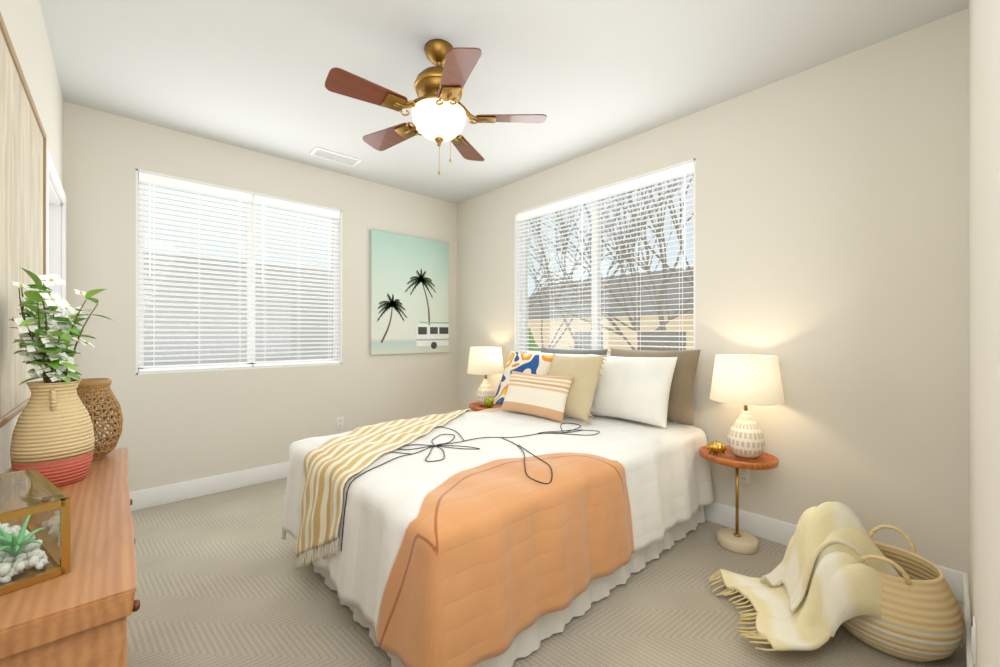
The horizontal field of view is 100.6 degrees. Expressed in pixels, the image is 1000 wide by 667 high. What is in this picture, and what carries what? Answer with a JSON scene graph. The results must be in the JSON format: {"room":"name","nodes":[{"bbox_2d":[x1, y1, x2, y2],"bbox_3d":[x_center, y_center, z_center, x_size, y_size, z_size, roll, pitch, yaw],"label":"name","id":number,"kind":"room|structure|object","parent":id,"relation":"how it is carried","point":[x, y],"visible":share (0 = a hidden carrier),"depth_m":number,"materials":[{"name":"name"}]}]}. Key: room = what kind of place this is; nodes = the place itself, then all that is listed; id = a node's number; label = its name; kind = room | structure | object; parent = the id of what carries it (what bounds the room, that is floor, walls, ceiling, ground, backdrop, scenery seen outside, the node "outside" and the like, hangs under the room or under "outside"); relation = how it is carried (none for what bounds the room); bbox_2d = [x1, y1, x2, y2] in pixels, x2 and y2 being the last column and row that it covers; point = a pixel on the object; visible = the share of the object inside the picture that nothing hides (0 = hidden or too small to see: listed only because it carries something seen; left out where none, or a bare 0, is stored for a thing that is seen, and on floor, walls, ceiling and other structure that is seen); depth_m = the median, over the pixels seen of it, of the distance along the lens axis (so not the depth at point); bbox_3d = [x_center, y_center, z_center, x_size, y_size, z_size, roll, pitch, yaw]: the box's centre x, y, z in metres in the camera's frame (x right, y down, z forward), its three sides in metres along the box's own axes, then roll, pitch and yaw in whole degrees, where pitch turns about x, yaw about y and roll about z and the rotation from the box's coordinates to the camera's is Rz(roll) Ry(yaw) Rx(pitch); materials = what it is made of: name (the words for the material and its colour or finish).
{"room":"bedroom","nodes":[
{"label":"bedroom","id":0,"kind":"room"},
{"bbox_2d":[0,0,63,483],"bbox_3d":[-1.547,-0.130,1.182,0.150,2.740,3.930,0,0,-42],"label":"wall","id":1,"kind":"structure","parent":0,"point":[24,22],"depth_m":1.81,"materials":[{"name":"beige paint"}]},
{"bbox_2d":[0,12,45,427],"bbox_3d":[-1.478,-0.310,1.239,0.024,1.140,1.620,0,0,-42],"label":"picture","id":2,"kind":"object","parent":1,"relation":"attached to","point":[22,189],"visible":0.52,"depth_m":1.35,"materials":[{"name":"brown wood"}]},
{"bbox_2d":[46,146,65,379],"bbox_3d":[-2.480,0.185,2.213,0.168,2.110,0.950,0,0,-42],"label":"door frame","id":3,"kind":"structure","parent":1,"relation":"attached to","point":[55,236],"depth_m":2.52,"materials":[{"name":"white wood"}]},
{"bbox_2d":[64,102,456,491],"bbox_3d":[-1.709,-0.130,3.801,3.450,2.740,0.150,0,0,-42],"label":"wall","id":4,"kind":"structure","parent":0,"point":[181,427],"depth_m":3.26,"materials":[{"name":"beige paint"}]},
{"bbox_2d":[129,461,288,510],"bbox_3d":[-1.659,1.173,3.725,3.120,0.135,0.030,0,0,-42],"label":"baseboard","id":5,"kind":"structure","parent":4,"relation":"attached to","point":[165,494],"depth_m":3.18,"materials":[{"name":"white wood"}]},
{"bbox_2d":[136,169,341,374],"bbox_3d":[-2.071,-0.435,3.463,1.460,1.450,0.140,0,0,-42],"label":"window blinds","id":6,"kind":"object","parent":4,"relation":"in","point":[248,198],"depth_m":3.36,"materials":[{"name":"white plastic"}]},
{"bbox_2d":[336,417,343,429],"bbox_3d":[-1.497,0.840,3.888,0.070,0.115,0.008,0,0,-42],"label":"electrical outlet","id":7,"kind":"object","parent":4,"relation":"attached to","point":[339,422],"visible":1,"depth_m":3.88,"materials":[{"name":"white plastic"}]},
{"bbox_2d":[370,230,448,354],"bbox_3d":[-0.928,-0.405,4.384,0.920,1.230,0.038,0,0,-42],"label":"framed picture","id":8,"kind":"object","parent":4,"relation":"attached to","point":[409,294],"visible":1,"depth_m":4.33,"materials":[{"name":"teal paper"}]},
{"bbox_2d":[39,0,968,203],"bbox_3d":[-0.331,-1.540,2.297,3.450,0.080,4.230,0,0,-42],"label":"ceiling","id":9,"kind":"structure","parent":0,"point":[587,76],"depth_m":2.31,"materials":[{"name":"white paint"}]},
{"bbox_2d":[309,147,361,166],"bbox_3d":[-1.389,-1.492,3.518,0.380,0.017,0.170,0,0,-42],"label":"ceiling vent","id":10,"kind":"object","parent":9,"relation":"in","point":[333,156],"visible":0.96,"depth_m":3.49,"materials":[{"name":"white metal"}]},
{"bbox_2d":[325,39,546,174],"bbox_3d":[-0.350,-1.167,2.179,1.074,0.666,1.096,0,0,-42],"label":"ceiling fan","id":11,"kind":"object","parent":9,"relation":"hanging from","point":[440,111],"visible":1,"depth_m":2.09,"materials":[{"name":"brown wood"}]},
{"bbox_2d":[127,478,965,666],"bbox_3d":[-0.331,1.270,2.297,3.450,0.060,4.230,0,0,-42],"label":"floor","id":12,"kind":"structure","parent":0,"point":[222,581],"depth_m":1.85,"materials":[{"name":"carpet"}]},
{"bbox_2d":[0,447,139,666],"bbox_3d":[-1.134,0.840,1.073,0.288,0.800,1.210,0,0,-42],"label":"dresser","id":13,"kind":"object","parent":12,"relation":"on","point":[82,610],"visible":0.83,"depth_m":0.71,"materials":[{"name":"brown wood"}]},
{"bbox_2d":[0,468,70,595],"bbox_3d":[-0.966,0.370,0.783,0.312,0.137,0.162,0,0,34],"label":"terrarium","id":14,"kind":"object","parent":13,"relation":"on","point":[30,554],"visible":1,"depth_m":0.76,"materials":[{"name":"gold metal"}]},
{"bbox_2d":[9,267,112,489],"bbox_3d":[-1.283,0.135,1.220,0.215,0.607,0.401,0,0,-42],"label":"vase","id":15,"kind":"object","parent":13,"relation":"on","point":[53,440],"visible":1,"depth_m":1.18,"materials":[{"name":"ceramic"}]},
{"bbox_2d":[77,378,122,459],"bbox_3d":[-1.445,0.300,1.460,0.176,0.277,0.175,0,0,-42],"label":"vase","id":16,"kind":"object","parent":13,"relation":"on","point":[93,390],"visible":0.52,"depth_m":1.45,"materials":[{"name":"brown wicker"}]},
{"bbox_2d":[469,402,502,410],"bbox_3d":[-0.120,0.971,4.070,0.344,0.539,0.410,0,0,-42],"label":"side table","id":17,"kind":"object","parent":12,"relation":"on","point":[476,406],"visible":0.15,"depth_m":4.07,"materials":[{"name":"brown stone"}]},
{"bbox_2d":[467,347,503,405],"bbox_3d":[-0.141,0.424,4.125,0.371,0.579,0.371,0,0,-42],"label":"lamp","id":18,"kind":"object","parent":17,"relation":"on","point":[485,361],"visible":0.92,"depth_m":4.00,"materials":[{"name":"ceramic"}]},
{"bbox_2d":[484,396,493,407],"bbox_3d":[-0.100,0.655,3.933,0.096,0.118,0.096,0,0,-42],"label":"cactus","id":19,"kind":"object","parent":17,"relation":"on","point":[488,401],"visible":0.9,"depth_m":3.90,"materials":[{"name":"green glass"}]},
{"bbox_2d":[282,347,713,666],"bbox_3d":[0.036,0.671,2.539,2.223,1.134,1.673,0,0,-42],"label":"bed","id":20,"kind":"object","parent":12,"relation":"on","point":[558,490],"visible":1,"depth_m":1.84,"materials":[{"name":"white fabric"}]},
{"bbox_2d":[699,445,778,554],"bbox_3d":[1.386,0.971,2.426,0.344,0.539,0.410,0,0,-42],"label":"side table","id":21,"kind":"object","parent":12,"relation":"on","point":[737,540],"visible":0.9,"depth_m":2.37,"materials":[{"name":"brown wood"}]},
{"bbox_2d":[706,441,726,455],"bbox_3d":[1.269,0.674,2.441,0.085,0.078,0.103,0,0,-42],"label":"shell","id":22,"kind":"object","parent":21,"relation":"on","point":[717,447],"visible":1,"depth_m":2.43,"materials":[{"name":"gold metal"}]},
{"bbox_2d":[710,354,784,458],"bbox_3d":[1.426,0.420,2.408,0.375,0.585,0.375,0,0,-42],"label":"lamp","id":23,"kind":"object","parent":21,"relation":"on","point":[745,380],"visible":1,"depth_m":2.30,"materials":[{"name":"ceramic"}]},
{"bbox_2d":[709,502,964,661],"bbox_3d":[1.319,0.972,1.734,0.762,0.530,0.835,0,0,-42],"label":"basket","id":24,"kind":"object","parent":12,"relation":"on","point":[826,578],"visible":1,"depth_m":1.62,"materials":[{"name":"beige wicker"}]},
{"bbox_2d":[457,8,967,573],"bbox_3d":[0.936,-0.130,3.357,0.150,2.740,4.080,0,0,-42],"label":"wall","id":25,"kind":"structure","parent":0,"point":[831,234],"depth_m":2.27,"materials":[{"name":"beige paint"}]},
{"bbox_2d":[515,159,694,355],"bbox_3d":[0.787,-0.465,3.512,0.140,1.450,1.750,0,0,-42],"label":"window blinds","id":26,"kind":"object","parent":25,"relation":"in","point":[594,197],"depth_m":3.45,"materials":[{"name":"white plastic"}]},
{"bbox_2d":[739,469,750,484],"bbox_3d":[1.527,0.880,2.595,0.008,0.115,0.070,0,0,-42],"label":"electrical outlet","id":27,"kind":"object","parent":25,"relation":"attached to","point":[745,476],"visible":0.71,"depth_m":2.59,"materials":[{"name":"white plastic"}]},
{"bbox_2d":[704,502,956,598],"bbox_3d":[0.823,1.173,3.354,0.020,0.135,3.930,0,0,-42],"label":"baseboard","id":28,"kind":"structure","parent":25,"relation":"attached to","point":[771,529],"depth_m":2.52,"materials":[{"name":"white"}]},
{"bbox_2d":[968,0,999,666],"bbox_3d":[0.992,-0.130,0.742,3.300,2.740,0.150,0,0,-42],"label":"wall","id":29,"kind":"structure","parent":0,"point":[984,300],"depth_m":0.93,"materials":[{"name":"beige paint"}]},
{"bbox_2d":[957,571,973,666],"bbox_3d":[0.979,1.173,0.845,3.120,0.135,0.020,0,0,-42],"label":"baseboard","id":30,"kind":"structure","parent":29,"relation":"attached to","point":[963,595],"depth_m":1.68,"materials":[{"name":"white"}]},
{"bbox_2d":[972,616,976,664],"bbox_3d":[1.454,0.940,1.274,0.070,0.115,0.009,0,0,-42],"label":"baseboard","id":31,"kind":"structure","parent":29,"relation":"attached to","point":[974,639],"depth_m":1.25,"materials":[{"name":"white plastic"}]},
{"label":"outside","id":32,"kind":"structure","parent":0,"visible":0},
{"bbox_2d":[144,174,693,365],"bbox_3d":[2.083,-0.587,7.174,25.000,9.454,18.000,0,0,-42],"label":"scenery","id":33,"kind":"structure","parent":32,"point":[663,281],"depth_m":9.11,"materials":[{"name":"beige"}]}
]}

